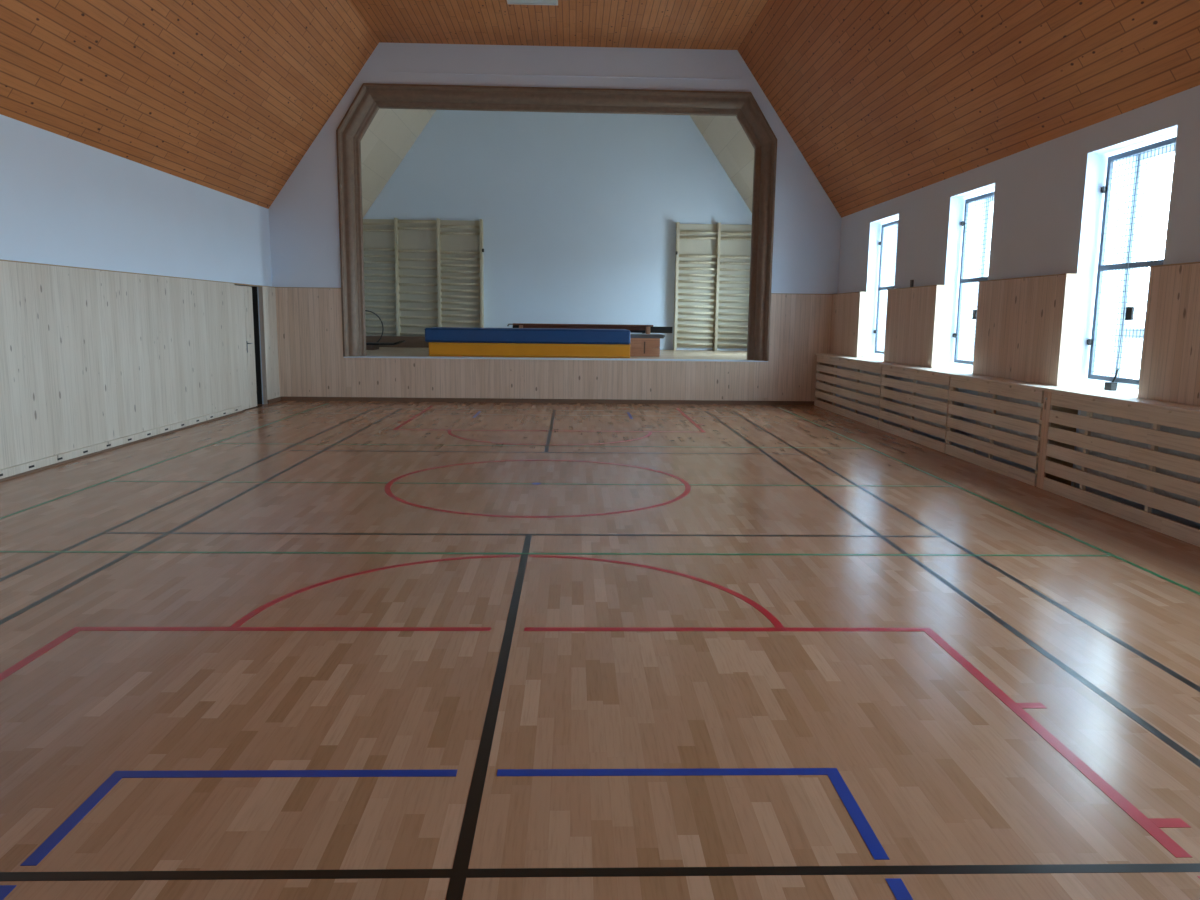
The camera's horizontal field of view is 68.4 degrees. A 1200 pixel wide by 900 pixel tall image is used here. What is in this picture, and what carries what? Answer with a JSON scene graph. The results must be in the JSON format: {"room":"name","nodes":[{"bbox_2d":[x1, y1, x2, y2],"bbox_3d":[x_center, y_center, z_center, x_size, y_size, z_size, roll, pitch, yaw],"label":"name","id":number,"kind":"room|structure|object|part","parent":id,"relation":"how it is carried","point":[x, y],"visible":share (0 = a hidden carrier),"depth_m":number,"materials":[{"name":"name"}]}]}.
{"room":"sports hall","nodes":[
{"label":"sports hall","id":0,"kind":"room"},
{"bbox_2d":[0,114,279,468],"bbox_3d":[-5.753,-1.442,7.438,0.374,3.650,17.170,0,9,-2],"label":"wall","id":1,"kind":"structure","parent":0,"point":[119,276],"depth_m":10.22,"materials":[{"name":"white paint"}]},
{"bbox_2d":[0,406,243,481],"bbox_3d":[-5.539,0.443,6.859,0.055,0.100,14.850,0,9,-2],"label":"baseboard","id":2,"kind":"structure","parent":1,"relation":"attached to","point":[15,471],"depth_m":10.03,"materials":[{"name":"brown wood"}]},
{"bbox_2d":[235,285,261,409],"bbox_3d":[-5.887,-1.713,14.716,0.280,2.020,1.306,-2,9,-14],"label":"door","id":3,"kind":"structure","parent":1,"relation":"in","point":[246,297],"depth_m":14.55,"materials":[{"name":"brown wood"}]},
{"bbox_3d":[-5.999,-1.711,14.690,0.281,2.020,1.271,0,9,-4],"label":"frame","id":4,"kind":"part","parent":3,"relation":"part of","materials":[{"name":"paint"}]},
{"bbox_2d":[267,397,280,403],"bbox_3d":[-5.821,-0.888,15.790,0.020,0.070,0.660,0,9,-2],"label":"baseboard","id":5,"kind":"structure","parent":1,"relation":"attached to","point":[277,399],"depth_m":15.77,"materials":[{"name":"brown wood"}]},
{"bbox_2d":[269,42,840,404],"bbox_3d":[-0.759,-4.275,15.979,10.240,6.830,0.434,0,9,-2],"label":"wall","id":6,"kind":"structure","parent":0,"point":[304,215],"depth_m":15.95,"materials":[{"name":"white paint"}]},
{"bbox_2d":[281,396,813,404],"bbox_3d":[-0.922,-0.903,16.256,9.800,0.075,0.022,0,9,-2],"label":"baseboard","id":7,"kind":"structure","parent":6,"relation":"attached to","point":[283,398],"depth_m":16.24,"materials":[{"name":"brown wood"}]},
{"bbox_2d":[343,358,768,363],"bbox_3d":[-0.779,-1.635,16.153,7.770,0.027,0.015,0,9,-2],"label":"trim","id":8,"kind":"structure","parent":6,"relation":"attached to","point":[343,358],"depth_m":16.15,"materials":[{"name":"brown wood"}]},
{"bbox_2d":[336,83,776,360],"bbox_3d":[-0.757,-4.041,16.019,7.770,4.735,0.465,0,9,-2],"label":"trim","id":9,"kind":"structure","parent":6,"relation":"attached to","point":[370,97],"depth_m":15.79,"materials":[{"name":"wood"}]},
{"bbox_2d":[366,347,746,359],"bbox_3d":[-0.870,-2.025,19.064,10.240,0.120,5.860,0,9,-2],"label":"floor","id":10,"kind":"structure","parent":0,"point":[382,351],"depth_m":18.77,"materials":[{"name":"beige wood"}]},
{"bbox_2d":[365,310,383,342],"bbox_3d":[-5.473,-2.819,20.558,0.868,0.868,0.148,0,9,-2],"label":"hoop","id":11,"kind":"object","parent":10,"relation":"on","point":[365,310],"visible":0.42,"depth_m":20.56,"materials":[{"name":"black plastic"}]},
{"bbox_2d":[366,340,404,349],"bbox_3d":[-4.997,-2.370,19.932,1.098,0.209,0.600,0,9,-2],"label":"springboard","id":12,"kind":"object","parent":10,"relation":"on","point":[369,345],"visible":0.56,"depth_m":19.66,"materials":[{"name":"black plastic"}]},
{"bbox_2d":[366,336,428,347],"bbox_3d":[-4.791,-2.625,21.440,2.100,0.270,0.045,0,9,-2],"label":"plywood board","id":13,"kind":"object","parent":10,"relation":"on","point":[410,341],"visible":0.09,"depth_m":21.42,"materials":[{"name":"brown wood"}]},
{"bbox_2d":[428,342,629,357],"bbox_3d":[-1.377,-2.011,17.640,3.920,0.265,1.070,0,9,-2],"label":"mat","id":14,"kind":"object","parent":10,"relation":"on","point":[435,348],"visible":0.85,"depth_m":17.12,"materials":[{"name":"yellow plastic"}]},
{"bbox_2d":[424,327,630,343],"bbox_3d":[-1.409,-2.282,17.608,3.990,0.280,1.150,0,9,-2],"label":"mat","id":15,"kind":"object","parent":14,"relation":"on","point":[432,334],"visible":1,"depth_m":17.05,"materials":[{"name":"blue plastic"}]},
{"bbox_2d":[513,325,672,332],"bbox_3d":[-0.164,-2.462,19.641,3.540,0.590,0.530,0,9,-2],"label":"beam","id":16,"kind":"structure","parent":10,"relation":"on","point":[652,329],"depth_m":19.57,"materials":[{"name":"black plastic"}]},
{"bbox_2d":[630,338,659,356],"bbox_3d":[0.896,-2.184,18.614,0.620,0.370,1.206,0,9,-2],"label":"box","id":17,"kind":"object","parent":10,"relation":"on","point":[650,347],"visible":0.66,"depth_m":18.02,"materials":[{"name":"brown wood"}]},
{"bbox_2d":[630,333,664,337],"bbox_3d":[0.958,-2.406,18.600,0.780,0.075,1.270,0,9,-2],"label":"padded top","id":18,"kind":"object","parent":17,"relation":"on","point":[632,335],"visible":0.8,"depth_m":17.97,"materials":[{"name":"grey plastic"}]},
{"bbox_2d":[507,323,652,333],"bbox_3d":[-0.416,-2.546,18.533,3.052,0.190,0.298,0,9,-2],"label":"bench","id":19,"kind":"object","parent":18,"relation":"on","point":[521,325],"visible":0.83,"depth_m":18.48,"materials":[{"name":"brown wood"}]},
{"bbox_3d":[-0.354,-2.622,18.524,2.930,0.035,0.260,0,9,-2],"label":"seat","id":20,"kind":"part","parent":19,"relation":"part of","materials":[{"name":"brown wood"}]},
{"bbox_2d":[363,110,751,350],"bbox_3d":[-0.924,-5.116,21.561,10.640,6.830,0.200,0,9,-2],"label":"wall","id":21,"kind":"structure","parent":0,"point":[580,213],"depth_m":21.33,"materials":[{"name":"white paint"}]},
{"bbox_2d":[363,218,483,335],"bbox_3d":[-4.358,-4.031,21.405,3.107,3.070,0.230,0,9,-2],"label":"wall bars","id":22,"kind":"object","parent":21,"relation":"attached to","point":[419,275],"visible":0.82,"depth_m":21.41,"materials":[{"name":"brown wood"}]},
{"bbox_3d":[-5.391,-4.072,21.464,0.914,2.990,0.039,0,9,-2],"label":"panel","id":23,"kind":"part","parent":22,"relation":"part of","materials":[{"name":"beige wood"}]},
{"bbox_3d":[-4.397,-4.065,21.495,0.944,2.990,0.039,0,9,-2],"label":"panel","id":24,"kind":"part","parent":22,"relation":"part of","materials":[{"name":"beige wood"}]},
{"bbox_3d":[-3.382,-4.058,21.526,0.954,2.990,0.039,0,9,-2],"label":"panel","id":25,"kind":"part","parent":22,"relation":"part of","materials":[{"name":"beige wood"}]},
{"bbox_2d":[673,222,751,350],"bbox_3d":[2.856,-3.979,21.626,2.067,3.070,0.230,0,9,-2],"label":"wall bars","id":26,"kind":"object","parent":21,"relation":"attached to","point":[712,261],"visible":0.78,"depth_m":21.64,"materials":[{"name":"brown wood"}]},
{"bbox_3d":[2.365,-4.016,21.702,0.934,2.990,0.039,0,9,-2],"label":"panel","id":27,"kind":"part","parent":26,"relation":"part of","materials":[{"name":"beige wood"}]},
{"bbox_3d":[3.359,-4.009,21.732,0.924,2.990,0.039,0,9,-2],"label":"panel","id":28,"kind":"part","parent":26,"relation":"part of","materials":[{"name":"beige wood"}]},
{"bbox_2d":[361,108,753,216],"bbox_3d":[-0.827,-6.335,18.684,10.676,3.641,5.530,0,9,-2],"label":"ceiling","id":29,"kind":"structure","parent":0,"point":[391,134],"depth_m":19.74,"materials":[{"name":"white paint"}]},
{"bbox_2d":[0,401,1199,899],"bbox_3d":[-0.446,0.495,7.912,11.600,0.203,17.220,0,9,-2],"label":"floor","id":30,"kind":"structure","parent":0,"point":[280,650],"depth_m":4.00,"materials":[{"name":"brown wood"}]},
{"bbox_2d":[815,355,882,428],"bbox_3d":[4.061,-1.029,14.615,0.050,0.929,3.452,0,9,-2],"label":"radiator cover","id":31,"kind":"object","parent":30,"relation":"on","point":[856,406],"visible":0.91,"depth_m":14.28,"materials":[{"name":"brown wood"}]},
{"bbox_3d":[4.052,-1.429,14.554,0.022,0.121,3.452,0,9,-2],"label":"rail","id":32,"kind":"part","parent":31,"relation":"part of","materials":[{"name":"brown wood"}]},
{"bbox_2d":[840,366,892,410],"bbox_3d":[4.269,-0.919,14.197,0.248,0.840,2.090,0,9,-2],"label":"radiator","id":33,"kind":"object","parent":30,"relation":"on","point":[845,368],"visible":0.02,"depth_m":13.87,"materials":[{"name":"white metal"}]},
{"bbox_2d":[879,366,951,452],"bbox_3d":[4.147,-0.595,11.734,0.050,0.929,2.322,0,9,-2],"label":"radiator cover","id":34,"kind":"object","parent":30,"relation":"on","point":[915,388],"visible":0.85,"depth_m":11.56,"materials":[{"name":"brown wood"}]},
{"bbox_3d":[4.137,-0.995,11.673,0.022,0.121,2.322,0,9,-2],"label":"rail","id":35,"kind":"part","parent":34,"relation":"part of","materials":[{"name":"brown wood"}]},
{"bbox_2d":[900,378,963,431],"bbox_3d":[4.346,-0.524,11.578,0.248,0.840,1.690,0,9,-2],"label":"radiator","id":36,"kind":"object","parent":30,"relation":"on","point":[904,379],"visible":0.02,"depth_m":11.31,"materials":[{"name":"white metal"}]},
{"bbox_2d":[945,376,1043,485],"bbox_3d":[4.212,-0.263,9.529,0.050,0.929,2.082,0,9,-2],"label":"radiator cover","id":37,"kind":"object","parent":30,"relation":"on","point":[994,419],"visible":0.81,"depth_m":9.36,"materials":[{"name":"brown wood"}]},
{"bbox_3d":[4.203,-0.662,9.469,0.022,0.121,2.082,0,9,-2],"label":"rail","id":38,"kind":"part","parent":37,"relation":"part of","materials":[{"name":"brown wood"}]},
{"bbox_2d":[973,392,1040,456],"bbox_3d":[4.411,-0.193,9.379,0.248,0.840,1.540,0,9,-2],"label":"radiator","id":39,"kind":"object","parent":30,"relation":"on","point":[1036,404],"visible":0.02,"depth_m":9.24,"materials":[{"name":"white metal"}]},
{"bbox_2d":[1036,391,1199,546],"bbox_3d":[4.286,0.147,6.806,0.062,0.929,3.352,0,9,-2],"label":"radiator cover","id":40,"kind":"object","parent":30,"relation":"on","point":[1154,437],"visible":0.88,"depth_m":7.17,"materials":[{"name":"brown wood"}]},
{"bbox_3d":[4.283,-0.252,6.746,0.022,0.121,3.352,0,9,-2],"label":"rail","id":41,"kind":"part","parent":40,"relation":"part of","materials":[{"name":"brown wood"}]},
{"bbox_2d":[1073,411,1199,505],"bbox_3d":[4.489,0.206,6.735,0.248,0.840,2.790,0,9,-2],"label":"radiator","id":42,"kind":"object","parent":30,"relation":"on","point":[1083,413],"visible":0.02,"depth_m":7.11,"materials":[{"name":"white metal"}]},
{"bbox_2d":[0,0,1199,217],"bbox_3d":[-0.487,-4.332,7.133,10.676,3.121,17.120,0,9,-2],"label":"ceiling","id":43,"kind":"structure","parent":0,"point":[883,100],"depth_m":11.06,"materials":[{"name":"brown wood"}]},
{"bbox_2d":[507,0,557,4],"bbox_3d":[-0.982,-6.569,12.523,0.750,0.070,1.270,0,9,-2],"label":"ceiling light","id":44,"kind":"object","parent":43,"relation":"attached to","point":[517,2],"visible":1,"depth_m":13.09,"materials":[{"name":"white plastic"}]},
{"bbox_2d":[830,85,1199,529],"bbox_3d":[4.842,-1.366,7.763,0.704,3.650,17.170,0,9,-2],"label":"wall","id":45,"kind":"structure","parent":0,"point":[1035,307],"depth_m":9.13,"materials":[{"name":"white paint"}]},
{"bbox_2d":[873,220,897,353],"bbox_3d":[4.593,-2.552,13.951,0.060,2.080,1.250,0,9,-2],"label":"guard","id":46,"kind":"object","parent":45,"relation":"attached to","point":[882,243],"visible":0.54,"depth_m":14.33,"materials":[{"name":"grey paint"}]},
{"bbox_2d":[953,191,993,364],"bbox_3d":[4.683,-2.094,10.912,0.060,2.080,1.180,0,9,-2],"label":"guard","id":47,"kind":"object","parent":45,"relation":"attached to","point":[964,223],"visible":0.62,"depth_m":11.19,"materials":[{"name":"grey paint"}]},
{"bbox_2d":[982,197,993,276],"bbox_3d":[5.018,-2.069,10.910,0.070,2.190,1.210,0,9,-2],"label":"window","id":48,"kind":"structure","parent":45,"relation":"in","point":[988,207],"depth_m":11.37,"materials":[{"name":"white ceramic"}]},
{"bbox_2d":[815,353,1199,414],"bbox_3d":[4.635,-0.518,8.097,0.845,0.050,16.690,0,9,-2],"label":"trim","id":49,"kind":"structure","parent":45,"relation":"attached to","point":[1128,396],"depth_m":8.41,"materials":[{"name":"brown wood"}]},
{"bbox_2d":[1104,154,1139,390],"bbox_3d":[4.726,-1.582,7.982,0.074,2.090,0.125,0,9,-2],"label":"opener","id":50,"kind":"object","parent":49,"relation":"on","point":[1111,386],"visible":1,"depth_m":7.98,"materials":[{"name":"black plastic"}]},
{"bbox_3d":[4.743,-1.670,7.931,0.016,1.901,0.051,3,9,16],"label":"rod","id":51,"kind":"part","parent":50,"relation":"part of","materials":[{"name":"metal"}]},
{"bbox_2d":[1046,405,1077,485],"bbox_3d":[4.405,-0.104,8.487,0.315,0.929,0.026,0,9,-2],"label":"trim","id":52,"kind":"structure","parent":45,"relation":"attached to","point":[1057,408],"depth_m":8.48,"materials":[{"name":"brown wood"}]},
{"bbox_2d":[1087,137,1175,384],"bbox_3d":[4.773,-1.635,7.867,0.060,2.080,1.220,0,9,-2],"label":"guard","id":53,"kind":"object","parent":45,"relation":"attached to","point":[1129,315],"visible":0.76,"depth_m":8.04,"materials":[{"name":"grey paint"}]},
{"bbox_2d":[1116,144,1175,388],"bbox_3d":[5.108,-1.611,7.866,0.070,2.190,1.250,0,9,-2],"label":"window","id":54,"kind":"structure","parent":45,"relation":"in","point":[1124,385],"depth_m":8.38,"materials":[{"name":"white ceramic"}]}
]}

